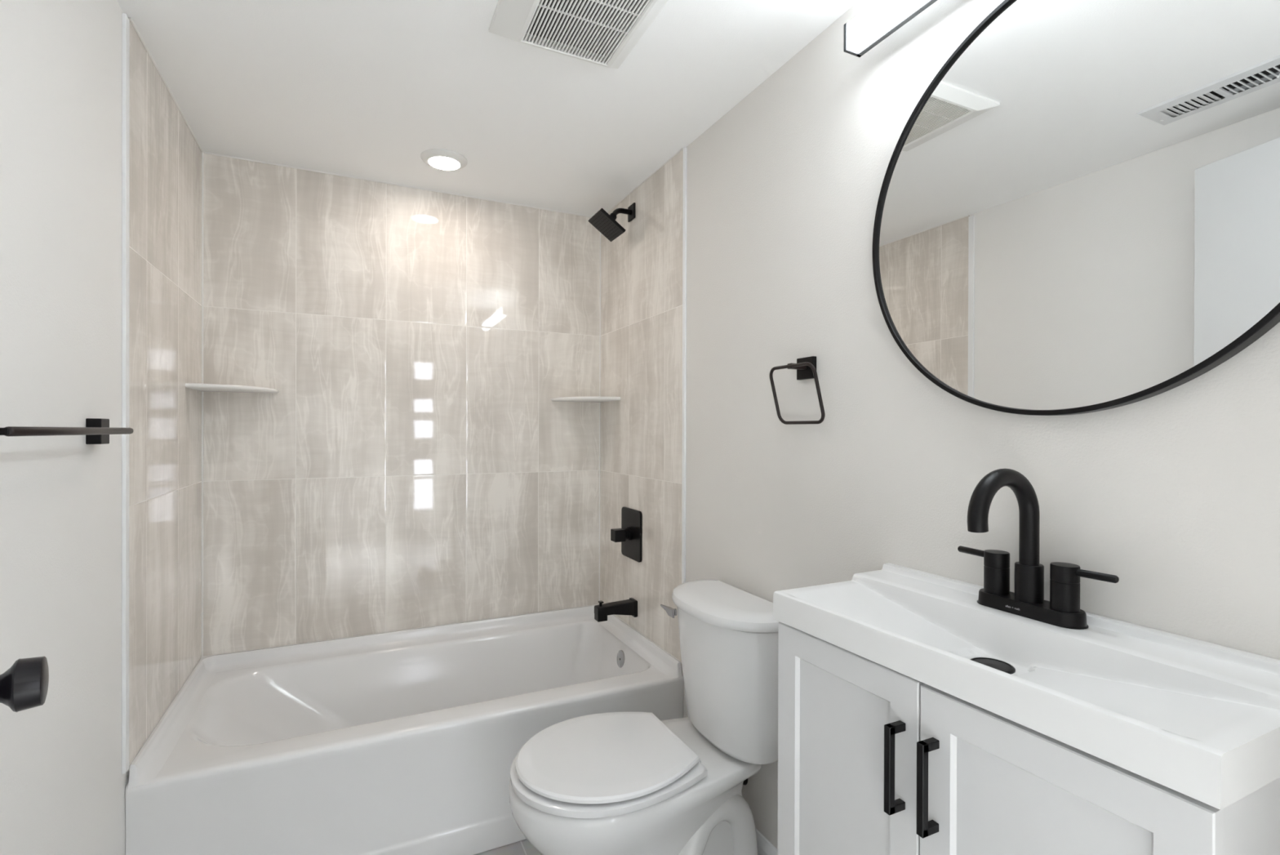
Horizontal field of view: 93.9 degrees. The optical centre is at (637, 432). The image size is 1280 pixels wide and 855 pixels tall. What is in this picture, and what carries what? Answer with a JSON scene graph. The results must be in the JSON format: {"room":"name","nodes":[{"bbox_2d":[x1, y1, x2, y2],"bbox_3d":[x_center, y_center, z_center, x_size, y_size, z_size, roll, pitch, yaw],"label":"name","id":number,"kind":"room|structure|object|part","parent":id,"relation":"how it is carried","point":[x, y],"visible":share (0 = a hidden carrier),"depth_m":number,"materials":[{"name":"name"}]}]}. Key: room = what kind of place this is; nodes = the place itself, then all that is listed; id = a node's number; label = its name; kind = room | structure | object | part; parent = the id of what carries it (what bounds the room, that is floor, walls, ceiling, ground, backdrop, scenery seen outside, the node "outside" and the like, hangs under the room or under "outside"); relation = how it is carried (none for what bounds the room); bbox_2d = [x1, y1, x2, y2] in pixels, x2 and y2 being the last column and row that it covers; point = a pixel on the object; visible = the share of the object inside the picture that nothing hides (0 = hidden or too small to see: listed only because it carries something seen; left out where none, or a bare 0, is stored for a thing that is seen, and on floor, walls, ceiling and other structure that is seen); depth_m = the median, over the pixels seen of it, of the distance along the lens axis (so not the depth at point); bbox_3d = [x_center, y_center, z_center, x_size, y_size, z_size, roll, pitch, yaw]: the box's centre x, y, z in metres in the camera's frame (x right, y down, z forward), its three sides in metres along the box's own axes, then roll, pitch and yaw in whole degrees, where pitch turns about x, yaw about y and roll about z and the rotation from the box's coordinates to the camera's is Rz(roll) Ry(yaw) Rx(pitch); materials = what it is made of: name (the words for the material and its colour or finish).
{"room":"bathroom","nodes":[
{"label":"bathroom","id":0,"kind":"room"},
{"bbox_2d":[0,0,201,854],"bbox_3d":[-1.001,0.154,0.875,0.120,2.221,2.560,0,0,-25],"label":"wall","id":1,"kind":"structure","parent":0,"point":[63,784],"depth_m":1.18,"materials":[{"name":"white paint"}]},
{"bbox_2d":[0,417,133,444],"bbox_3d":[-0.959,-0.001,0.995,0.070,0.051,0.526,0,0,-25],"label":"towel bar","id":2,"kind":"object","parent":1,"relation":"attached to","point":[96,430],"visible":1,"depth_m":1.01,"materials":[{"name":"black metal"}]},
{"bbox_3d":[-0.848,-0.001,0.782,0.042,0.010,0.013,0,0,-25],"label":"post","id":3,"kind":"part","parent":2,"relation":"part of","materials":[{"name":"black metal"}]},
{"bbox_3d":[-0.931,-0.002,1.003,0.013,0.013,0.480,0,0,-25],"label":"rod","id":4,"kind":"part","parent":2,"relation":"part of","materials":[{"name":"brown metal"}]},
{"bbox_2d":[121,13,129,773],"bbox_3d":[-1.173,-0.086,1.372,0.008,1.731,0.024,0,0,-25],"label":"trim","id":5,"kind":"structure","parent":1,"relation":"attached to","point":[126,21],"depth_m":1.36,"materials":[{"name":"white"}]},
{"bbox_3d":[-1.339,-0.088,1.718,0.006,1.743,0.744,0,0,-25],"label":"tile panel","id":6,"kind":"part","parent":1,"relation":"part of","materials":[{"name":"tile"}]},
{"bbox_2d":[128,17,203,152],"bbox_3d":[-1.333,-0.959,1.718,0.006,0.006,0.744,0,0,-25],"label":"trim","id":7,"kind":"structure","parent":1,"relation":"attached to","point":[130,18],"depth_m":1.62,"materials":[{"name":"white"}]},
{"bbox_2d":[203,153,599,656],"bbox_3d":[-0.858,0.150,2.426,1.711,2.221,0.120,0,0,-25],"label":"wall","id":8,"kind":"structure","parent":0,"point":[413,463],"depth_m":2.31,"materials":[{"name":"tile"}]},
{"bbox_2d":[201,152,203,657],"bbox_3d":[-1.494,-0.094,2.055,0.006,1.733,0.006,0,0,-25],"label":"trim","id":9,"kind":"structure","parent":8,"relation":"attached to","point":[202,153],"depth_m":2.05,"materials":[{"name":"white"}]},
{"bbox_2d":[185,382,279,393],"bbox_3d":[-1.344,-0.146,2.001,0.228,0.014,0.228,0,0,-25],"label":"corner shelf","id":10,"kind":"object","parent":8,"relation":"attached to","point":[197,386],"visible":1,"depth_m":1.96,"materials":[{"name":"white stone"}]},
{"bbox_2d":[203,151,591,217],"bbox_3d":[-0.829,-0.960,2.368,1.471,0.006,0.006,0,0,-25],"label":"trim","id":11,"kind":"structure","parent":8,"relation":"attached to","point":[203,152],"depth_m":2.30,"materials":[{"name":"white"}]},
{"bbox_2d":[551,395,620,402],"bbox_3d":[-0.221,-0.141,2.535,0.228,0.014,0.228,0,0,-25],"label":"corner shelf","id":12,"kind":"object","parent":8,"relation":"attached to","point":[588,398],"visible":1,"depth_m":2.48,"materials":[{"name":"white stone"}]},
{"bbox_2d":[599,232,600,600],"bbox_3d":[-0.168,-0.092,2.685,0.005,1.733,0.005,0,0,-25],"label":"trim","id":13,"kind":"structure","parent":8,"relation":"attached to","point":[600,233],"depth_m":2.68,"materials":[{"name":"white"}]},
{"bbox_2d":[116,0,858,216],"bbox_3d":[-0.305,-1.005,1.267,1.711,0.100,2.680,0,0,-25],"label":"ceiling","id":14,"kind":"structure","parent":0,"point":[354,88],"depth_m":1.65,"materials":[{"name":"white paint"}]},
{"bbox_2d":[420,148,467,170],"bbox_3d":[-0.678,-0.950,2.100,0.156,0.016,0.156,0,0,-25],"label":"recessed light","id":15,"kind":"object","parent":14,"relation":"in","point":[438,158],"visible":1,"depth_m":2.07,"materials":[{"name":"white plastic"}]},
{"bbox_2d":[488,0,668,68],"bbox_3d":[-0.133,-0.941,1.346,0.335,0.028,0.320,0,0,-25],"label":"exhaust fan","id":16,"kind":"object","parent":14,"relation":"attached to","point":[596,26],"visible":1,"depth_m":1.37,"materials":[{"name":"white plastic"}]},
{"bbox_2d":[475,839,542,854],"bbox_3d":[0.163,1.245,0.275,1.483,0.050,4.650,0,0,-25],"label":"floor","id":17,"kind":"structure","parent":0,"point":[524,846],"depth_m":1.74,"materials":[{"name":"tile"}]},
{"bbox_2d":[124,604,683,854],"bbox_3d":[-0.673,0.992,2.034,1.482,0.436,0.752,0,0,-25],"label":"bathtub","id":18,"kind":"object","parent":17,"relation":"on","point":[407,741],"visible":0.8,"depth_m":1.75,"materials":[{"name":"white plastic"}]},
{"bbox_3d":[-0.063,0.888,2.340,0.018,0.069,0.070,0,0,-25],"label":"overflow plate","id":19,"kind":"part","parent":18,"relation":"part of","materials":[{"name":"silver metal"}]},
{"bbox_2d":[508,578,779,854],"bbox_3d":[0.014,0.830,1.512,0.666,0.772,0.424,0,0,-25],"label":"toilet","id":20,"kind":"object","parent":17,"relation":"on","point":[614,783],"visible":0.98,"depth_m":1.46,"materials":[{"name":"white ceramic"}]},
{"bbox_3d":[-0.091,0.791,1.476,0.414,0.017,0.384,0,0,-25],"label":"seat lid","id":21,"kind":"part","parent":20,"relation":"part of","materials":[{"name":"white plastic"}]},
{"bbox_3d":[-0.009,1.023,1.516,0.628,0.386,0.368,0,0,-25],"label":"bowl","id":22,"kind":"part","parent":20,"relation":"part of","materials":[{"name":"white ceramic"}]},
{"bbox_3d":[0.087,0.514,1.720,0.010,0.026,0.061,0,0,-31],"label":"lever arm","id":23,"kind":"part","parent":20,"relation":"part of","materials":[{"name":"silver metal"}]},
{"bbox_3d":[0.224,0.463,1.611,0.201,0.038,0.424,0,0,-25],"label":"tank lid","id":24,"kind":"part","parent":20,"relation":"part of","materials":[{"name":"white ceramic"}]},
{"bbox_3d":[0.228,0.652,1.614,0.178,0.340,0.402,0,0,-25],"label":"tank","id":25,"kind":"part","parent":20,"relation":"part of","materials":[{"name":"white ceramic"}]},
{"bbox_2d":[777,621,1279,854],"bbox_3d":[0.507,0.784,0.892,0.296,0.869,0.620,0,0,-25],"label":"vanity cabinet","id":26,"kind":"object","parent":17,"relation":"on","point":[874,758],"visible":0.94,"depth_m":0.81,"materials":[{"name":"paint"}]},
{"bbox_3d":[0.338,0.733,0.989,0.018,0.755,0.300,0,0,-27],"label":"cabinet door","id":27,"kind":"part","parent":26,"relation":"part of","materials":[{"name":"paint"}]},
{"bbox_3d":[0.373,0.486,0.867,0.032,0.126,0.011,0,0,-25],"label":"handle","id":28,"kind":"part","parent":26,"relation":"part of","materials":[{"name":"black metal"}]},
{"bbox_3d":[0.398,0.486,0.819,0.032,0.126,0.011,0,0,-25],"label":"handle","id":29,"kind":"part","parent":26,"relation":"part of","materials":[{"name":"black metal"}]},
{"bbox_2d":[773,562,1279,809],"bbox_3d":[0.524,0.311,0.897,0.298,0.077,0.631,0,0,-25],"label":"sink","id":30,"kind":"object","parent":26,"relation":"in","point":[1199,720],"visible":0.99,"depth_m":0.76,"materials":[{"name":"white ceramic"}]},
{"bbox_2d":[957,468,1119,629],"bbox_3d":[0.612,0.171,0.931,0.188,0.230,0.189,0,0,24],"label":"faucet","id":31,"kind":"object","parent":30,"relation":"on","point":[1063,609],"visible":1,"depth_m":0.92,"materials":[{"name":"black metal"}]},
{"bbox_3d":[0.577,0.205,1.028,0.011,0.012,0.053,0,0,-25],"label":"lever","id":32,"kind":"part","parent":31,"relation":"part of","materials":[{"name":"black metal"}]},
{"bbox_3d":[0.595,0.231,0.990,0.037,0.068,0.037,0,0,-25],"label":"handle","id":33,"kind":"part","parent":31,"relation":"part of","materials":[{"name":"black metal"}]},
{"bbox_3d":[0.561,0.140,0.916,0.151,0.169,0.027,0,0,-25],"label":"spout","id":34,"kind":"part","parent":31,"relation":"part of","materials":[{"name":"black metal"}]},
{"bbox_3d":[0.617,0.275,0.943,0.050,0.021,0.163,0,0,-25],"label":"plate","id":35,"kind":"part","parent":31,"relation":"part of","materials":[{"name":"black metal"}]},
{"bbox_3d":[0.640,0.232,0.895,0.037,0.068,0.037,0,0,-25],"label":"handle","id":36,"kind":"part","parent":31,"relation":"part of","materials":[{"name":"black metal"}]},
{"bbox_3d":[0.658,0.206,0.858,0.011,0.012,0.053,0,0,-25],"label":"lever","id":37,"kind":"part","parent":31,"relation":"part of","materials":[{"name":"black metal"}]},
{"bbox_3d":[0.480,0.735,0.712,0.028,0.752,0.318,0,0,-25],"label":"cabinet door","id":38,"kind":"part","parent":26,"relation":"part of","materials":[{"name":"paint"}]},
{"bbox_2d":[600,0,1279,849],"bbox_3d":[0.436,0.156,1.558,0.120,2.221,2.560,0,0,-25],"label":"wall","id":39,"kind":"structure","parent":0,"point":[1174,494],"depth_m":1.38,"materials":[{"name":"white paint"}]},
{"bbox_2d":[587,202,635,241],"bbox_3d":[-0.086,-0.829,2.315,0.174,0.147,0.132,0,0,-25],"label":"shower","id":40,"kind":"object","parent":39,"relation":"attached to","point":[606,224],"visible":1,"depth_m":2.30,"materials":[{"name":"black metal"}]},
{"bbox_3d":[-0.065,-0.856,2.347,0.103,0.054,0.032,0,0,-43],"label":"arm","id":41,"kind":"part","parent":40,"relation":"part of","materials":[{"name":"black metal"}]},
{"bbox_2d":[594,597,637,622],"bbox_3d":[-0.084,0.684,2.318,0.164,0.072,0.053,0,0,-25],"label":"tub spout","id":42,"kind":"object","parent":39,"relation":"attached to","point":[628,606],"visible":1,"depth_m":2.30,"materials":[{"name":"black metal"}]},
{"bbox_2d":[594,613,607,622],"bbox_3d":[-0.140,0.706,2.292,0.040,0.028,0.041,0,0,-25],"label":"outlet","id":43,"kind":"object","parent":42,"relation":"attached to","point":[598,617],"depth_m":2.27,"materials":[{"name":"black metal"}]},
{"bbox_2d":[610,506,642,562],"bbox_3d":[-0.058,0.403,2.357,0.085,0.197,0.178,0,0,-25],"label":"shower valve","id":44,"kind":"object","parent":39,"relation":"attached to","point":[630,533],"visible":1,"depth_m":2.34,"materials":[{"name":"black metal"}]},
{"bbox_3d":[-0.075,0.404,2.348,0.046,0.046,0.046,0,0,-25],"label":"handle","id":45,"kind":"part","parent":44,"relation":"part of","materials":[{"name":"black metal"}]},
{"bbox_3d":[-0.046,0.401,2.363,0.042,0.054,0.054,0,0,-25],"label":"stem","id":46,"kind":"part","parent":44,"relation":"part of","materials":[{"name":"black metal"}]},
{"bbox_3d":[-0.024,0.403,2.373,0.009,0.197,0.178,0,0,-25],"label":"plate","id":47,"kind":"part","parent":44,"relation":"part of","materials":[{"name":"black metal"}]},
{"bbox_3d":[-0.005,-0.086,2.353,0.006,1.743,0.744,0,0,-25],"label":"tile panel","id":48,"kind":"part","parent":39,"relation":"part of","materials":[{"name":"tile"}]},
{"bbox_2d":[607,147,683,213],"bbox_3d":[-0.006,-0.958,2.348,0.006,0.006,0.744,0,0,-25],"label":"trim","id":49,"kind":"structure","parent":39,"relation":"attached to","point":[678,151],"depth_m":2.25,"materials":[{"name":"white"}]},
{"bbox_2d":[681,146,686,582],"bbox_3d":[0.157,-0.087,2.010,0.008,1.735,0.015,0,0,-25],"label":"trim","id":50,"kind":"structure","parent":39,"relation":"attached to","point":[684,206],"depth_m":2.00,"materials":[{"name":"white plastic"}]},
{"bbox_2d":[742,778,747,785],"bbox_3d":[0.289,0.981,1.707,0.026,0.052,0.052,0,0,-25],"label":"supply valve","id":51,"kind":"object","parent":39,"relation":"attached to","point":[745,781],"visible":0.07,"depth_m":1.69,"materials":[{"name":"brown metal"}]},
{"bbox_2d":[755,828,777,854],"bbox_3d":[0.519,1.158,1.239,0.012,0.120,1.685,0,0,-25],"label":"baseboard","id":52,"kind":"structure","parent":39,"relation":"attached to","point":[765,846],"depth_m":1.61,"materials":[{"name":"white wood"}]},
{"bbox_2d":[768,355,825,424],"bbox_3d":[0.392,-0.101,1.455,0.060,0.164,0.167,0,0,-25],"label":"towel ring","id":53,"kind":"object","parent":39,"relation":"attached to","point":[806,367],"visible":1,"depth_m":1.45,"materials":[{"name":"black metal"}]},
{"bbox_3d":[0.388,-0.160,1.453,0.048,0.013,0.015,0,0,-25],"label":"post","id":54,"kind":"part","parent":53,"relation":"part of","materials":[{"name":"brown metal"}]},
{"bbox_3d":[0.414,-0.156,1.465,0.012,0.053,0.059,0,0,-25],"label":"wall plate","id":55,"kind":"part","parent":53,"relation":"part of","materials":[{"name":"black metal"}]},
{"bbox_2d":[843,0,937,57],"bbox_3d":[0.619,-0.814,0.941,0.092,0.056,0.702,0,0,-25],"label":"vanity light","id":56,"kind":"object","parent":39,"relation":"attached to","point":[881,19],"visible":1,"depth_m":1.17,"materials":[{"name":"grey"}]},
{"bbox_2d":[872,0,1279,415],"bbox_3d":[0.654,-0.378,0.942,0.026,0.703,0.703,0,0,-25],"label":"mirror","id":57,"kind":"object","parent":39,"relation":"attached to","point":[1078,211],"visible":1,"depth_m":0.89,"materials":[{"name":"black mirror"}]},
{"bbox_3d":[0.243,0.160,0.110,1.711,2.221,0.110,0,0,-25],"label":"wall","id":58,"kind":"structure","parent":0,"visible":0},
{"bbox_2d":[0,656,48,711],"bbox_3d":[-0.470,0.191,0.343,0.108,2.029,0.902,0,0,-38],"label":"door knob","id":59,"kind":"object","parent":58,"relation":"in","point":[24,686],"depth_m":0.65,"materials":[{"name":"black metal"}]}
]}

